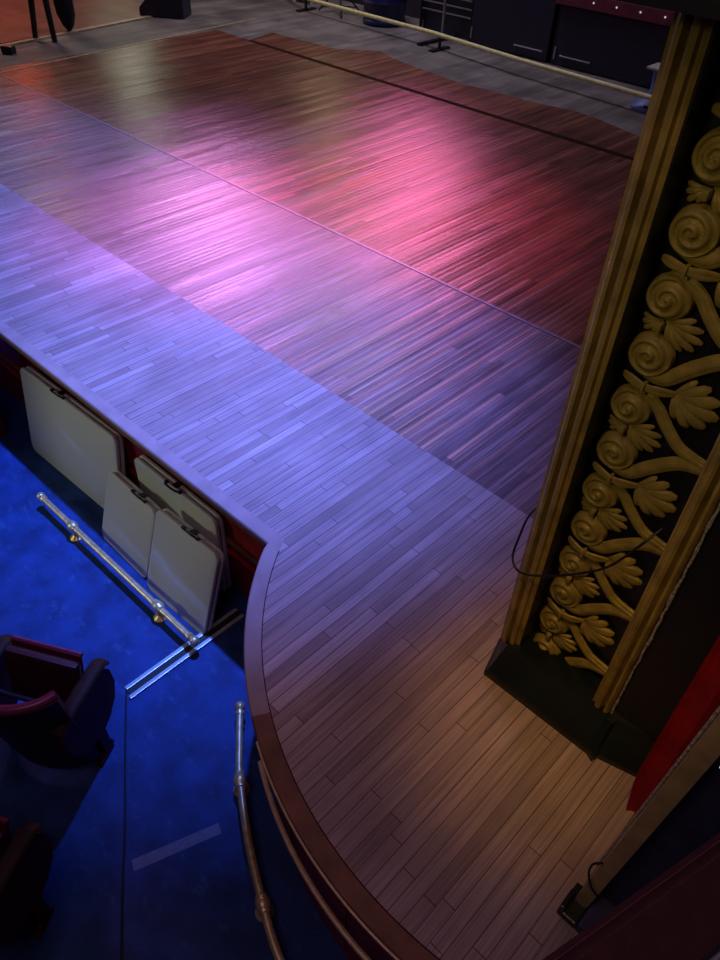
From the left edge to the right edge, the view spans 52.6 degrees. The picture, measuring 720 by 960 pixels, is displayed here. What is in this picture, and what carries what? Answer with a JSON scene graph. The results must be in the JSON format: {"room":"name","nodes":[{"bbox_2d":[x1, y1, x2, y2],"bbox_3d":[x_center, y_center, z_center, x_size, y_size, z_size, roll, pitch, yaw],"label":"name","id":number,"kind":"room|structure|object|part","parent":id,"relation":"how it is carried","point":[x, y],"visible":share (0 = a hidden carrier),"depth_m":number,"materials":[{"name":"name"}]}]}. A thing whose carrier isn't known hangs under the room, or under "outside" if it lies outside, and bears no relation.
{"room":"theater auditorium","nodes":[
{"label":"theater auditorium","id":0,"kind":"room"},
{"bbox_2d":[0,386,348,959],"bbox_3d":[-6.091,0.075,5.439,20.000,0.050,7.200,35,52,30],"label":"floor","id":1,"kind":"structure","parent":0,"point":[196,902],"depth_m":3.96,"materials":[{"name":"blue carpet"}]},
{"bbox_2d":[0,816,54,945],"bbox_3d":[-1.757,1.743,3.158,0.634,0.909,0.548,11,44,9],"label":"seat","id":2,"kind":"object","parent":1,"relation":"on","point":[26,858],"visible":1,"depth_m":3.16,"materials":[{"name":"red fabric"}]},
{"bbox_2d":[0,829,8,857],"bbox_3d":[-1.724,1.613,3.202,0.420,0.349,0.131,11,44,9],"label":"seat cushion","id":3,"kind":"object","parent":2,"relation":"on","point":[4,833],"depth_m":3.10,"materials":[{"name":"red fabric"}]},
{"bbox_3d":[-1.785,1.805,3.068,0.633,0.820,0.319,11,44,9],"label":"backrest","id":4,"kind":"part","parent":2,"relation":"part of","materials":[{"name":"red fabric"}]},
{"bbox_3d":[-1.479,1.638,3.027,0.084,0.065,0.448,11,44,9],"label":"armrest","id":5,"kind":"part","parent":2,"relation":"part of","materials":[{"name":"brown wood"}]},
{"bbox_2d":[0,634,114,768],"bbox_3d":[-1.673,1.177,3.763,0.634,0.909,0.548,11,44,9],"label":"seat","id":6,"kind":"object","parent":1,"relation":"on","point":[66,709],"visible":1,"depth_m":3.73,"materials":[{"name":"red fabric"}]},
{"bbox_3d":[-1.917,0.967,3.720,0.084,0.065,0.448,11,44,9],"label":"armrest","id":7,"kind":"part","parent":6,"relation":"part of","materials":[{"name":"brown wood"}]},
{"bbox_2d":[4,645,81,702],"bbox_3d":[-1.640,1.048,3.806,0.420,0.349,0.131,11,44,9],"label":"seat cushion","id":8,"kind":"object","parent":6,"relation":"on","point":[34,671],"depth_m":3.74,"materials":[{"name":"red fabric"}]},
{"bbox_3d":[-1.701,1.239,3.673,0.633,0.820,0.319,11,44,9],"label":"backrest","id":9,"kind":"part","parent":6,"relation":"part of","materials":[{"name":"red fabric"}]},
{"bbox_3d":[-1.395,1.072,3.631,0.084,0.065,0.448,11,44,9],"label":"armrest","id":10,"kind":"part","parent":6,"relation":"part of","materials":[{"name":"brown wood"}]},
{"bbox_2d":[20,366,125,508],"bbox_3d":[-2.124,-0.289,5.403,1.225,0.785,0.182,32,51,28],"label":"folding table","id":11,"kind":"object","parent":1,"relation":"on","point":[79,444],"visible":0.9,"depth_m":5.34,"materials":[{"name":"white plastic"}]},
{"bbox_3d":[-2.174,-0.618,5.205,0.147,0.034,0.044,32,42,28],"label":"handle","id":12,"kind":"part","parent":11,"relation":"part of","materials":[{"name":"black plastic"}]},
{"bbox_2d":[36,492,198,645],"bbox_3d":[-1.679,0.584,4.941,1.863,0.156,0.092,33,51,29],"label":"brass rail","id":13,"kind":"object","parent":1,"relation":"on","point":[162,614],"visible":1,"depth_m":4.82,"materials":[{"name":"metal"}]},
{"bbox_2d":[120,691,126,959],"bbox_3d":[-1.172,1.956,3.612,0.029,0.012,2.067,-7,44,-10],"label":"cable","id":14,"kind":"object","parent":1,"relation":"on","point":[125,721],"visible":1,"depth_m":3.74,"materials":[{"name":"black rubber"}]},
{"bbox_2d":[102,470,160,577],"bbox_3d":[-1.566,0.287,4.976,0.242,0.587,0.576,-34,54,-32],"label":"folding table","id":15,"kind":"object","parent":1,"relation":"on","point":[129,515],"visible":0.84,"depth_m":4.94,"materials":[{"name":"white plastic"}]},
{"bbox_3d":[-1.462,0.102,4.778,0.147,0.034,0.044,35,34,30],"label":"handle","id":16,"kind":"part","parent":15,"relation":"part of","materials":[{"name":"black plastic"}]},
{"bbox_2d":[132,823,220,870],"bbox_3d":[-0.933,1.871,3.720,0.449,0.002,0.058,-16,46,-19],"label":"tape strip","id":17,"kind":"object","parent":1,"relation":"on","point":[207,833],"visible":1,"depth_m":3.72,"materials":[{"name":"plastic"}]},
{"bbox_2d":[134,455,231,590],"bbox_3d":[-1.191,0.287,4.862,0.860,0.727,0.096,33,51,29],"label":"folding table","id":18,"kind":"object","parent":1,"relation":"on","point":[160,486],"visible":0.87,"depth_m":4.68,"materials":[{"name":"white plastic"}]},
{"bbox_3d":[-1.196,0.046,4.612,0.147,0.034,0.044,33,51,29],"label":"handle","id":19,"kind":"part","parent":18,"relation":"part of","materials":[{"name":"black plastic"}]},
{"bbox_2d":[124,607,244,699],"bbox_3d":[-1.085,1.069,4.553,0.094,0.018,0.855,35,52,30],"label":"floor track","id":20,"kind":"object","parent":1,"relation":"on","point":[148,678],"visible":1,"depth_m":4.52,"materials":[{"name":"silver metal"}]},
{"bbox_2d":[147,508,224,633],"bbox_3d":[-1.123,0.569,4.640,0.600,0.662,0.267,32,51,28],"label":"folding table","id":21,"kind":"object","parent":1,"relation":"on","point":[185,571],"visible":1,"depth_m":4.59,"materials":[{"name":"white plastic"}]},
{"bbox_3d":[-1.046,0.323,4.451,0.147,0.034,0.044,32,32,28],"label":"handle","id":22,"kind":"part","parent":21,"relation":"part of","materials":[{"name":"black plastic"}]},
{"bbox_2d":[233,701,284,959],"bbox_3d":[-0.391,1.964,3.533,0.292,0.156,1.986,-16,46,-19],"label":"brass rail","id":23,"kind":"object","parent":1,"relation":"on","point":[264,911],"visible":1,"depth_m":3.62,"materials":[{"name":"gold metal"}]},
{"bbox_2d":[0,338,394,959],"bbox_3d":[-5.083,-2.144,7.088,17.603,1.019,1.056,35,52,30],"label":"wall","id":24,"kind":"structure","parent":0,"point":[241,578],"depth_m":4.44,"materials":[{"name":"red wood"}]},
{"bbox_2d":[16,350,132,460],"bbox_3d":[-6.204,-3.321,8.031,12.654,0.320,0.031,34,51,29],"label":"trim","id":25,"kind":"structure","parent":24,"relation":"attached to","point":[127,450],"depth_m":5.06,"materials":[{"name":"red wood"}]},
{"bbox_2d":[0,360,255,574],"bbox_3d":[-5.848,-2.871,7.985,14.800,0.028,0.030,34,51,29],"label":"trim","id":26,"kind":"structure","parent":24,"relation":"attached to","point":[131,470],"depth_m":4.67,"materials":[{"name":"red wood"}]},
{"bbox_2d":[0,352,257,566],"bbox_3d":[-5.845,-2.951,7.910,14.800,0.028,0.030,34,51,29],"label":"trim","id":27,"kind":"structure","parent":24,"relation":"attached to","point":[229,541],"depth_m":4.56,"materials":[{"name":"red wood"}]},
{"bbox_2d":[0,320,283,546],"bbox_3d":[-5.887,-3.275,7.478,14.953,0.041,0.085,34,51,29],"label":"trim","id":28,"kind":"structure","parent":24,"relation":"attached to","point":[233,509],"depth_m":4.42,"materials":[{"name":"brown wood"}]},
{"bbox_2d":[244,539,283,717],"bbox_3d":[-0.473,0.679,3.517,0.158,0.041,1.029,1,43,-2],"label":"trim","id":29,"kind":"structure","parent":24,"relation":"attached to","point":[254,678],"depth_m":3.44,"materials":[{"name":"brown wood"}]},
{"bbox_2d":[287,821,292,844],"bbox_3d":[-0.324,1.621,3.401,0.020,0.600,0.040,-17,47,-19],"label":"trim","id":30,"kind":"structure","parent":24,"relation":"attached to","point":[289,828],"depth_m":3.41,"materials":[{"name":"red wood"}]},
{"bbox_2d":[258,760,371,959],"bbox_3d":[0.213,1.857,2.882,2.032,0.026,0.324,30,50,27],"label":"trim","id":31,"kind":"structure","parent":24,"relation":"attached to","point":[295,857],"depth_m":3.06,"materials":[{"name":"brown wood"}]},
{"bbox_2d":[338,901,346,947],"bbox_3d":[-0.070,1.895,3.121,0.020,0.600,0.040,-29,52,-29],"label":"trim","id":32,"kind":"structure","parent":24,"relation":"attached to","point":[342,909],"depth_m":3.06,"materials":[{"name":"red wood"}]},
{"bbox_2d":[251,712,438,959],"bbox_3d":[0.241,1.552,2.622,2.031,0.041,0.373,30,50,27],"label":"trim","id":33,"kind":"structure","parent":24,"relation":"attached to","point":[378,921],"depth_m":2.73,"materials":[{"name":"brown wood"}]},
{"bbox_2d":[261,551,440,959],"bbox_3d":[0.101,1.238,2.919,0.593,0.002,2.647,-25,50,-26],"label":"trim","id":34,"kind":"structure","parent":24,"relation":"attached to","point":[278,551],"depth_m":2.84,"materials":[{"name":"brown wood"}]},
{"bbox_2d":[0,0,649,959],"bbox_3d":[-3.971,-6.504,10.985,29.000,0.057,10.875,35,52,30],"label":"floor","id":35,"kind":"structure","parent":0,"point":[467,816],"depth_m":5.35,"materials":[{"name":"brown wood"}]},
{"bbox_2d":[0,44,15,53],"bbox_3d":[-5.090,-6.234,10.552,0.180,0.100,0.120,12,44,10],"label":"block","id":36,"kind":"object","parent":35,"relation":"on","point":[6,49],"visible":1,"depth_m":10.51,"materials":[{"name":"black plastic"}]},
{"bbox_2d":[28,0,74,42],"bbox_3d":[-4.649,-7.517,10.839,0.447,1.612,0.816,19,46,17],"label":"chair","id":37,"kind":"object","parent":35,"relation":"on","point":[65,11],"visible":1,"depth_m":11.16,"materials":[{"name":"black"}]},
{"bbox_3d":[-4.841,-7.335,10.637,0.329,1.612,0.098,15,45,13],"label":"leg","id":38,"kind":"part","parent":37,"relation":"part of","materials":[{"name":"black plastic"}]},
{"bbox_3d":[-4.629,-7.263,10.570,0.095,1.600,0.100,35,52,30],"label":"leg","id":39,"kind":"part","parent":37,"relation":"part of","materials":[{"name":"black plastic"}]},
{"bbox_2d":[0,16,152,45],"bbox_3d":[-4.527,-7.139,11.596,0.100,0.021,4.432,29,49,25],"label":"trim","id":40,"kind":"structure","parent":35,"relation":"on","point":[141,17],"depth_m":11.62,"materials":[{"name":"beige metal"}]},
{"bbox_2d":[0,18,257,72],"bbox_3d":[-3.514,-6.620,11.102,0.055,0.005,5.421,30,50,27],"label":"trim","id":41,"kind":"structure","parent":35,"relation":"on","point":[253,18],"depth_m":11.03,"materials":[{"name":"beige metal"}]},
{"bbox_2d":[139,0,191,18],"bbox_3d":[-3.349,-8.247,12.444,0.780,0.538,0.440,7,44,5],"label":"stage monitor","id":42,"kind":"object","parent":35,"relation":"on","point":[173,9],"visible":1,"depth_m":12.39,"materials":[{"name":"black plastic"}]},
{"bbox_2d":[0,74,580,348],"bbox_3d":[-1.975,-3.464,7.818,20.000,0.005,0.028,35,52,30],"label":"trim","id":43,"kind":"structure","parent":35,"relation":"on","point":[187,162],"depth_m":6.62,"materials":[{"name":"brown wood"}]},
{"bbox_2d":[318,0,358,17],"bbox_3d":[-0.321,-8.942,12.758,0.738,1.298,0.705,35,52,30],"label":"metal stand","id":44,"kind":"object","parent":35,"relation":"on","point":[340,1],"visible":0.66,"depth_m":13.14,"materials":[{"name":"black metal"}]},
{"bbox_2d":[363,0,407,26],"bbox_3d":[0.434,-8.345,12.352,0.800,1.035,0.800,35,52,30],"label":"drum","id":45,"kind":"object","parent":35,"relation":"on","point":[390,9],"visible":0.85,"depth_m":12.33,"materials":[{"name":"blue"}]},
{"bbox_2d":[249,40,633,159],"bbox_3d":[3.111,-3.578,8.162,13.600,0.005,0.085,35,52,30],"label":"trim","id":46,"kind":"structure","parent":35,"relation":"on","point":[253,41],"depth_m":9.44,"materials":[{"name":"brown"}]},
{"bbox_2d":[417,0,472,45],"bbox_3d":[1.157,-7.776,11.440,1.110,1.500,0.940,35,52,30],"label":"rack","id":47,"kind":"object","parent":35,"relation":"on","point":[449,17],"visible":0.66,"depth_m":11.99,"materials":[{"name":"grey metal"}]},
{"bbox_3d":[1.046,-8.088,12.058,0.030,1.100,0.050,35,52,30],"label":"post","id":48,"kind":"part","parent":47,"relation":"part of","materials":[{"name":"grey metal"}]},
{"bbox_2d":[296,0,651,99],"bbox_3d":[1.822,-6.373,10.906,0.518,0.233,10.563,-30,52,-29],"label":"pipe","id":49,"kind":"object","parent":35,"relation":"on","point":[383,19],"visible":0.97,"depth_m":10.83,"materials":[{"name":"beige metal"}]},
{"bbox_2d":[468,0,560,61],"bbox_3d":[2.533,-7.228,11.305,1.500,0.950,0.736,35,52,30],"label":"cabinet","id":50,"kind":"object","parent":35,"relation":"on","point":[526,28],"visible":0.8,"depth_m":11.14,"materials":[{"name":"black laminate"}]},
{"bbox_3d":[2.569,-6.607,11.151,0.542,0.022,0.034,35,52,30],"label":"handle","id":51,"kind":"part","parent":50,"relation":"part of","materials":[{"name":"grey metal"}]},
{"bbox_2d":[484,12,719,776],"bbox_3d":[1.120,-0.614,1.794,0.930,4.300,0.595,35,52,30],"label":"pilaster","id":52,"kind":"object","parent":35,"relation":"on","point":[605,658],"visible":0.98,"depth_m":2.39,"materials":[{"name":"gold paint"}]},
{"bbox_3d":[0.926,0.670,3.082,0.345,0.194,0.036,35,52,30],"label":"stem","id":53,"kind":"part","parent":52,"relation":"part of","materials":[{"name":"gold metal"}]},
{"bbox_3d":[0.918,0.784,3.195,0.352,0.206,0.040,35,52,30],"label":"stem","id":54,"kind":"part","parent":52,"relation":"part of","materials":[{"name":"gold metal"}]},
{"bbox_2d":[511,507,662,576],"bbox_3d":[0.791,0.239,2.690,0.159,0.534,0.488,-23,49,-25],"label":"cable","id":55,"kind":"object","parent":52,"relation":"hanging from","point":[534,509],"visible":0.95,"depth_m":2.73,"materials":[{"name":"black rubber"}]},
{"bbox_3d":[0.929,0.504,2.931,0.352,0.206,0.040,35,52,30],"label":"stem","id":56,"kind":"part","parent":52,"relation":"part of","materials":[{"name":"gold metal"}]},
{"bbox_3d":[0.938,0.390,2.818,0.345,0.194,0.036,35,52,30],"label":"stem","id":57,"kind":"part","parent":52,"relation":"part of","materials":[{"name":"gold metal"}]},
{"bbox_3d":[0.941,0.224,2.667,0.352,0.206,0.040,35,52,30],"label":"stem","id":58,"kind":"part","parent":52,"relation":"part of","materials":[{"name":"gold metal"}]},
{"bbox_3d":[0.949,0.110,2.554,0.345,0.194,0.036,35,52,30],"label":"stem","id":59,"kind":"part","parent":52,"relation":"part of","materials":[{"name":"gold metal"}]},
{"bbox_3d":[0.953,-0.056,2.403,0.352,0.206,0.040,35,52,30],"label":"stem","id":60,"kind":"part","parent":52,"relation":"part of","materials":[{"name":"gold metal"}]},
{"bbox_3d":[1.100,-0.574,1.661,0.082,4.175,0.142,35,52,30],"label":"gilt moulding","id":61,"kind":"part","parent":52,"relation":"part of","materials":[{"name":"gold metal"}]},
{"bbox_3d":[0.961,-0.170,2.290,0.345,0.194,0.036,35,52,30],"label":"stem","id":62,"kind":"part","parent":52,"relation":"part of","materials":[{"name":"gold metal"}]},
{"bbox_2d":[616,0,719,19],"bbox_3d":[1.104,-0.863,1.129,1.660,0.405,0.070,35,52,30],"label":"beam","id":63,"kind":"structure","parent":52,"relation":"attached to","point":[710,9],"depth_m":1.51,"materials":[{"name":"black metal"}]},
{"bbox_3d":[0.964,-0.336,2.139,0.352,0.206,0.040,35,52,30],"label":"stem","id":64,"kind":"part","parent":52,"relation":"part of","materials":[{"name":"gold metal"}]},
{"bbox_3d":[0.972,-0.451,2.026,0.345,0.194,0.036,35,52,30],"label":"stem","id":65,"kind":"part","parent":52,"relation":"part of","materials":[{"name":"gold metal"}]},
{"bbox_3d":[0.976,-0.616,1.875,0.352,0.206,0.040,35,52,30],"label":"stem","id":66,"kind":"part","parent":52,"relation":"part of","materials":[{"name":"gold metal"}]},
{"bbox_2d":[550,5,670,87],"bbox_3d":[3.906,-6.201,10.414,2.200,0.760,0.736,35,52,30],"label":"cabinet","id":67,"kind":"object","parent":35,"relation":"on","point":[619,48],"visible":0.7,"depth_m":10.34,"materials":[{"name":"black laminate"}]},
{"bbox_3d":[3.161,-6.195,10.740,0.542,0.022,0.034,35,52,30],"label":"handle","id":68,"kind":"part","parent":67,"relation":"part of","materials":[{"name":"grey metal"}]},
{"bbox_2d":[556,0,674,26],"bbox_3d":[3.912,-6.541,10.082,2.300,0.170,0.780,35,52,30],"label":"cloth","id":69,"kind":"object","parent":67,"relation":"on","point":[627,10],"visible":0.44,"depth_m":9.89,"materials":[{"name":"fabric"}]},
{"bbox_2d":[557,705,719,927],"bbox_3d":[0.866,0.178,1.308,0.170,3.800,0.140,35,52,30],"label":"post","id":70,"kind":"object","parent":35,"relation":"on","point":[706,750],"visible":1,"depth_m":2.07,"materials":[{"name":"gold metal"}]},
{"bbox_2d":[630,63,659,113],"bbox_3d":[3.857,-5.058,9.410,0.600,0.490,0.600,35,52,30],"label":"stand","id":71,"kind":"object","parent":35,"relation":"on","point":[640,105],"visible":0.34,"depth_m":9.40,"materials":[{"name":"plastic"}]},
{"bbox_2d":[626,635,719,815],"bbox_3d":[1.365,-0.065,1.290,0.839,4.200,0.041,32,51,28],"label":"curtain","id":72,"kind":"object","parent":35,"relation":"on","point":[701,699],"visible":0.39,"depth_m":2.43,"materials":[{"name":"fabric"}]},
{"bbox_2d":[343,0,423,18],"bbox_3d":[1.961,-9.498,11.479,40.000,6.000,0.200,35,52,30],"label":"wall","id":73,"kind":"structure","parent":0,"point":[412,6],"depth_m":13.37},
{"bbox_2d":[600,756,719,905],"bbox_3d":[1.264,0.653,1.404,0.990,5.000,0.040,35,52,30],"label":"wall panel","id":74,"kind":"object","parent":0,"point":[695,819],"depth_m":2.16,"materials":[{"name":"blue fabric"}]},
{"bbox_2d":[575,893,615,932],"bbox_3d":[1.157,1.775,2.353,0.980,0.060,0.150,35,52,30],"label":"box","id":75,"kind":"object","parent":74,"relation":"attached to","point":[600,906],"visible":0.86,"depth_m":2.57,"materials":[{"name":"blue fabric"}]},
{"bbox_2d":[542,833,719,959],"bbox_3d":[0.565,0.980,0.984,1.496,0.140,0.750,-20,48,-22],"label":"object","id":76,"kind":"object","parent":74,"relation":"attached to","point":[676,915],"visible":1,"depth_m":1.17,"materials":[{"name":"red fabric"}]},
{"bbox_2d":[700,943,719,959],"bbox_3d":[0.500,0.772,1.087,0.272,0.016,0.060,-21,48,-23],"label":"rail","id":77,"kind":"object","parent":76,"relation":"on","point":[714,954],"visible":1,"depth_m":1.13,"materials":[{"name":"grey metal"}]}
]}

